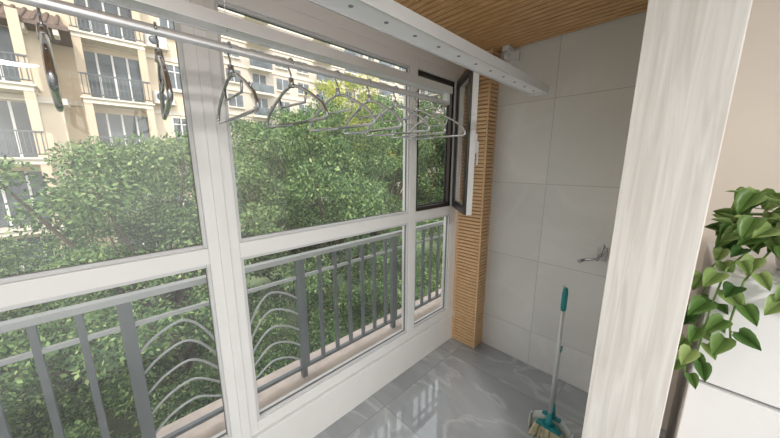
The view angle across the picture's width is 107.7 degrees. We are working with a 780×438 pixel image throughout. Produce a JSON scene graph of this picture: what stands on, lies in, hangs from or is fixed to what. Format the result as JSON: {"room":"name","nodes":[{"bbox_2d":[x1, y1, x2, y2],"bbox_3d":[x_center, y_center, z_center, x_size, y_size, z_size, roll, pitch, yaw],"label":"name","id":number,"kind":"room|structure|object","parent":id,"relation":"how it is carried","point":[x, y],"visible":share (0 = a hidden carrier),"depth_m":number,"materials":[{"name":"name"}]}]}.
{"room":"enclosed balcony","nodes":[
{"label":"enclosed balcony","id":0,"kind":"room"},
{"bbox_2d":[314,338,665,437],"bbox_3d":[1.151,1.933,-0.985,4.800,0.120,6.480,-10,15,-43],"label":"floor","id":1,"kind":"structure","parent":0,"point":[457,390],"depth_m":2.01,"materials":[{"name":"grey tile"}]},
{"bbox_2d":[451,48,500,348],"bbox_3d":[0.729,-0.070,2.479,0.152,2.492,0.241,-10,15,-43],"label":"column","id":2,"kind":"structure","parent":1,"relation":"on","point":[472,235],"depth_m":2.45,"materials":[{"name":"brown wood"}]},
{"bbox_2d":[529,286,567,437],"bbox_3d":[0.948,0.848,1.629,0.055,1.007,0.204,-10,15,-43],"label":"broom","id":3,"kind":"object","parent":1,"relation":"on","point":[542,427],"visible":1,"depth_m":1.66,"materials":[{"name":"teal plastic"}]},
{"bbox_2d":[528,346,572,437],"bbox_3d":[0.977,1.031,1.693,0.059,0.621,0.234,-10,15,-43],"label":"dustpan","id":4,"kind":"object","parent":1,"relation":"on","point":[558,422],"visible":0.59,"depth_m":1.71,"materials":[{"name":"plastic"}]},
{"bbox_2d":[664,242,779,437],"bbox_3d":[1.524,0.817,1.086,0.583,1.282,0.593,-10,15,-43],"label":"cabinet","id":5,"kind":"object","parent":1,"relation":"on","point":[740,398],"visible":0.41,"depth_m":0.98,"materials":[{"name":"metal"}]},
{"bbox_2d":[673,186,779,389],"bbox_3d":[1.367,0.270,0.893,0.446,0.722,0.626,-10,15,-43],"label":"pothos","id":6,"kind":"object","parent":5,"relation":"on","point":[736,227],"visible":0.99,"depth_m":0.94,"materials":[{"name":"plant"}]},
{"bbox_2d":[394,0,647,52],"bbox_3d":[-0.638,-0.979,0.336,4.800,0.106,1.330,-10,15,-43],"label":"ceiling","id":7,"kind":"structure","parent":0,"point":[486,24],"depth_m":1.67,"materials":[{"name":"orange wood"}]},
{"bbox_2d":[7,0,548,105],"bbox_3d":[-0.415,-0.710,0.608,2.820,0.517,0.630,-10,15,-43],"label":"drying rack","id":8,"kind":"object","parent":7,"relation":"hanging from","point":[391,18],"visible":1,"depth_m":0.84,"materials":[{"name":"white metal"}]},
{"bbox_2d":[36,7,63,111],"bbox_3d":[-0.741,-0.368,0.615,0.397,0.223,0.022,10,15,43],"label":"clothes hanger","id":9,"kind":"object","parent":8,"relation":"hanging from","point":[42,31],"visible":1,"depth_m":0.54,"materials":[{"name":"metal"}]},
{"bbox_2d":[153,21,173,119],"bbox_3d":[-0.601,-0.394,0.748,0.022,0.222,0.395,-9,14,-40],"label":"clothes hanger","id":10,"kind":"object","parent":8,"relation":"hanging from","point":[164,81],"visible":0.98,"depth_m":0.73,"materials":[{"name":"metal"}]},
{"bbox_2d":[217,41,259,123],"bbox_3d":[-0.479,-0.417,0.864,0.022,0.221,0.393,-10,15,-43],"label":"clothes hanger","id":11,"kind":"object","parent":8,"relation":"hanging from","point":[230,68],"visible":0.96,"depth_m":0.85,"materials":[{"name":"metal"}]},
{"bbox_2d":[266,58,328,128],"bbox_3d":[-0.342,-0.442,0.994,0.394,0.221,0.022,9,14,38],"label":"clothes hanger","id":12,"kind":"object","parent":8,"relation":"hanging from","point":[291,84],"visible":0.88,"depth_m":0.98,"materials":[{"name":"metal"}]},
{"bbox_2d":[309,70,375,131],"bbox_3d":[-0.205,-0.467,1.123,0.394,0.221,0.022,8,14,37],"label":"clothes hanger","id":13,"kind":"object","parent":8,"relation":"hanging from","point":[337,90],"visible":0.85,"depth_m":1.11,"materials":[{"name":"metal"}]},
{"bbox_2d":[343,78,401,134],"bbox_3d":[-0.090,-0.488,1.232,0.022,0.221,0.394,-10,15,-43],"label":"clothes hanger","id":14,"kind":"object","parent":8,"relation":"hanging from","point":[369,100],"visible":0.84,"depth_m":1.22,"materials":[{"name":"metal"}]},
{"bbox_2d":[366,86,429,136],"bbox_3d":[0.025,-0.509,1.341,0.394,0.221,0.022,9,14,38],"label":"clothes hanger","id":15,"kind":"object","parent":8,"relation":"hanging from","point":[395,105],"visible":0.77,"depth_m":1.33,"materials":[{"name":"metal"}]},
{"bbox_2d":[391,91,445,138],"bbox_3d":[0.133,-0.530,1.444,0.022,0.221,0.393,-8,14,-37],"label":"clothes hanger","id":16,"kind":"object","parent":8,"relation":"hanging from","point":[416,109],"visible":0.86,"depth_m":1.42,"materials":[{"name":"metal"}]},
{"bbox_2d":[407,96,465,139],"bbox_3d":[0.240,-0.549,1.546,0.022,0.221,0.393,-11,15,-43],"label":"clothes hanger","id":17,"kind":"object","parent":8,"relation":"hanging from","point":[434,109],"visible":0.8,"depth_m":1.53,"materials":[{"name":"metal"}]},
{"bbox_2d":[502,45,519,63],"bbox_3d":[0.885,-1.218,2.106,0.128,0.088,0.100,-10,15,-43],"label":"pulley","id":18,"kind":"object","parent":7,"relation":"attached to","point":[511,55],"visible":0.96,"depth_m":2.10,"materials":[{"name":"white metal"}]},
{"bbox_2d":[482,0,779,429],"bbox_3d":[2.931,0.197,0.429,0.150,2.750,6.480,-10,15,-43],"label":"wall","id":19,"kind":"structure","parent":0,"point":[559,154],"depth_m":1.99,"materials":[{"name":"beige tile"}]},
{"bbox_2d":[251,312,453,437],"bbox_3d":[-1.057,1.306,1.222,4.800,0.270,0.125,-10,15,-43],"label":"wall","id":20,"kind":"structure","parent":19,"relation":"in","point":[314,416],"depth_m":1.95,"materials":[{"name":"white paint"}]},
{"bbox_2d":[0,0,241,437],"bbox_3d":[-1.227,0.186,0.826,1.312,2.080,0.070,-10,15,-43],"label":"window","id":21,"kind":"structure","parent":20,"relation":"attached to","point":[17,291],"depth_m":1.12,"materials":[{"name":"white plastic"}]},
{"bbox_2d":[156,289,440,437],"bbox_3d":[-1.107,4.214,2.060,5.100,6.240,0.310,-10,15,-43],"label":"balcony ledge","id":22,"kind":"object","parent":20,"relation":"attached to","point":[215,425],"visible":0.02,"depth_m":1.93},
{"bbox_2d":[0,220,443,437],"bbox_3d":[-1.089,0.736,1.366,5.101,0.853,0.044,-10,15,-43],"label":"balcony railing","id":23,"kind":"object","parent":22,"relation":"on","point":[127,327],"depth_m":1.44,"materials":[{"name":"grey metal"}]},
{"bbox_2d":[190,0,414,437],"bbox_3d":[-0.308,0.018,1.689,1.265,2.080,0.082,-10,15,-43],"label":"window","id":24,"kind":"structure","parent":20,"relation":"attached to","point":[234,249],"depth_m":1.40,"materials":[{"name":"white plastic"}]},
{"bbox_2d":[411,57,478,336],"bbox_3d":[0.481,-0.082,2.204,0.600,2.080,0.423,-10,15,-43],"label":"window","id":25,"kind":"structure","parent":20,"relation":"attached to","point":[448,208],"depth_m":2.26,"materials":[{"name":"white plastic"}]},
{"bbox_2d":[269,0,463,74],"bbox_3d":[-1.064,-0.943,0.792,4.800,0.150,0.105,-10,15,-43],"label":"trim","id":26,"kind":"structure","parent":19,"relation":"attached to","point":[305,7],"depth_m":1.59,"materials":[{"name":"white plastic"}]},
{"bbox_2d":[577,244,607,262],"bbox_3d":[1.352,0.225,1.904,0.172,0.139,0.086,4,12,20],"label":"faucet","id":27,"kind":"object","parent":19,"relation":"attached to","point":[601,251],"visible":1,"depth_m":1.89,"materials":[{"name":"metal"}]},
{"bbox_2d":[581,0,752,437],"bbox_3d":[1.219,0.057,1.281,1.115,2.700,0.204,-10,15,-43],"label":"trim","id":28,"kind":"structure","parent":19,"relation":"attached to","point":[691,50],"depth_m":0.86,"materials":[{"name":"white wood"}]},
{"label":"outside","id":29,"kind":"structure","parent":0,"visible":0},
{"bbox_2d":[0,193,442,437],"bbox_3d":[-38.180,-6.803,75.616,230.000,0.200,158.300,-10,15,-43],"label":"ground","id":30,"kind":"structure","parent":29,"point":[119,426],"depth_m":13.31,"materials":[{"name":"green plant"}]},
{"bbox_2d":[0,318,108,437],"bbox_3d":[-7.601,5.216,4.242,4.903,10.047,5.228,10,15,42],"label":"tree","id":31,"kind":"object","parent":30,"relation":"on","point":[32,387],"visible":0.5,"depth_m":5.04,"materials":[{"name":"green plant"}]},
{"bbox_2d":[0,232,159,437],"bbox_3d":[-9.087,5.721,7.706,6.274,12.056,5.883,5,12,26],"label":"tree","id":32,"kind":"object","parent":30,"relation":"on","point":[9,259],"visible":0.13,"depth_m":6.70,"materials":[{"name":"green plant"}]},
{"bbox_2d":[42,420,141,437],"bbox_3d":[-4.286,6.203,3.907,3.677,7.535,3.921,3,11,14],"label":"tree","id":33,"kind":"object","parent":30,"relation":"on","point":[77,434],"visible":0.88,"depth_m":3.87,"materials":[{"name":"green plant"}]},
{"bbox_2d":[0,0,196,333],"bbox_3d":[-26.539,-5.148,8.664,35.400,22.100,12.880,-10,15,-43],"label":"apartment building","id":34,"kind":"structure","parent":30,"relation":"on","point":[107,75],"depth_m":13.60,"materials":[{"name":"beige concrete"}]},
{"bbox_2d":[0,133,292,434],"bbox_3d":[-4.595,3.084,6.152,5.092,9.503,5.449,-2,11,-11],"label":"tree","id":35,"kind":"object","parent":30,"relation":"on","point":[123,173],"visible":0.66,"depth_m":4.59,"materials":[{"name":"green plant"}]},
{"bbox_2d":[56,128,295,358],"bbox_3d":[-5.468,2.949,9.523,6.110,11.404,6.539,6,13,28],"label":"tree","id":36,"kind":"object","parent":30,"relation":"on","point":[174,173],"visible":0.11,"depth_m":7.64,"materials":[{"name":"green plant"}]},
{"bbox_2d":[164,296,356,419],"bbox_3d":[-1.873,5.619,6.163,4.359,7.603,4.074,-3,11,-13],"label":"tree","id":37,"kind":"object","parent":30,"relation":"on","point":[314,327],"visible":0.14,"depth_m":5.65,"materials":[{"name":"green plant"}]},
{"bbox_2d":[218,7,344,202],"bbox_3d":[-19.083,-21.427,46.030,20.000,39.800,15.600,-10,15,-43],"label":"apartment tower","id":38,"kind":"structure","parent":30,"relation":"on","point":[268,80],"depth_m":38.80,"materials":[{"name":"beige concrete"}]},
{"bbox_2d":[230,105,355,320],"bbox_3d":[-3.914,1.325,13.191,6.620,12.354,7.084,-1,11,-3],"label":"tree","id":39,"kind":"object","parent":30,"relation":"on","point":[238,126],"visible":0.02,"depth_m":10.78,"materials":[{"name":"green plant"}]},
{"bbox_2d":[236,96,422,326],"bbox_3d":[-2.030,1.748,7.933,5.228,10.047,4.903,4,12,18],"label":"tree","id":40,"kind":"object","parent":30,"relation":"on","point":[361,197],"visible":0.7,"depth_m":6.38,"materials":[{"name":"green plant"}]},
{"bbox_2d":[287,78,374,180],"bbox_3d":[-2.151,-1.812,10.286,2.991,6.097,3.223,-4,12,-21],"label":"tree","id":41,"kind":"object","parent":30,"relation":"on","point":[319,85],"visible":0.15,"depth_m":9.39,"materials":[{"name":"yellow plant"}]},
{"bbox_2d":[312,73,401,262],"bbox_3d":[-1.421,-2.113,13.492,4.487,9.145,4.834,8,13,35],"label":"tree","id":42,"kind":"object","parent":30,"relation":"on","point":[356,86],"visible":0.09,"depth_m":12.32,"materials":[{"name":"yellow plant"}]},
{"bbox_2d":[294,94,445,312],"bbox_3d":[-0.342,1.214,10.562,5.994,10.454,5.601,-8,13,-35],"label":"tree","id":43,"kind":"object","parent":30,"relation":"on","point":[380,162],"visible":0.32,"depth_m":9.28,"materials":[{"name":"green plant"}]},
{"bbox_2d":[344,49,403,192],"bbox_3d":[-7.327,-31.644,69.771,28.000,50.800,15.600,-10,15,-43],"label":"apartment tower","id":44,"kind":"structure","parent":30,"relation":"on","point":[400,97],"depth_m":64.17,"materials":[{"name":"beige concrete"}]},
{"bbox_2d":[327,231,441,337],"bbox_3d":[0.362,4.334,7.441,4.183,8.038,3.922,-3,11,-16],"label":"tree","id":45,"kind":"object","parent":30,"relation":"on","point":[379,261],"visible":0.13,"depth_m":6.67,"materials":[{"name":"green plant"}]},
{"bbox_2d":[350,92,436,209],"bbox_3d":[-0.108,-0.499,17.461,6.864,14.066,7.320,7,13,33],"label":"tree","id":46,"kind":"object","parent":30,"relation":"on","point":[375,96],"visible":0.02,"depth_m":15.86,"materials":[{"name":"green plant"}]},
{"bbox_2d":[386,93,445,227],"bbox_3d":[2.991,0.112,12.773,5.638,11.554,6.013,-6,13,-29],"label":"tree","id":47,"kind":"object","parent":30,"relation":"on","point":[436,161],"visible":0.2,"depth_m":11.45,"materials":[{"name":"green plant"}]},
{"bbox_2d":[416,222,443,282],"bbox_3d":[2.646,3.642,9.517,4.359,7.603,4.074,-3,11,-13],"label":"tree","id":48,"kind":"object","parent":30,"relation":"on","point":[426,261],"visible":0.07,"depth_m":8.84,"materials":[{"name":"green plant"}]},
{"bbox_2d":[419,89,445,178],"bbox_3d":[14.711,-38.729,95.739,39.000,54.800,15.600,-10,15,-43],"label":"apartment tower","id":49,"kind":"structure","parent":30,"relation":"on","point":[420,91],"depth_m":84.42,"materials":[{"name":"beige concrete"}]}
]}

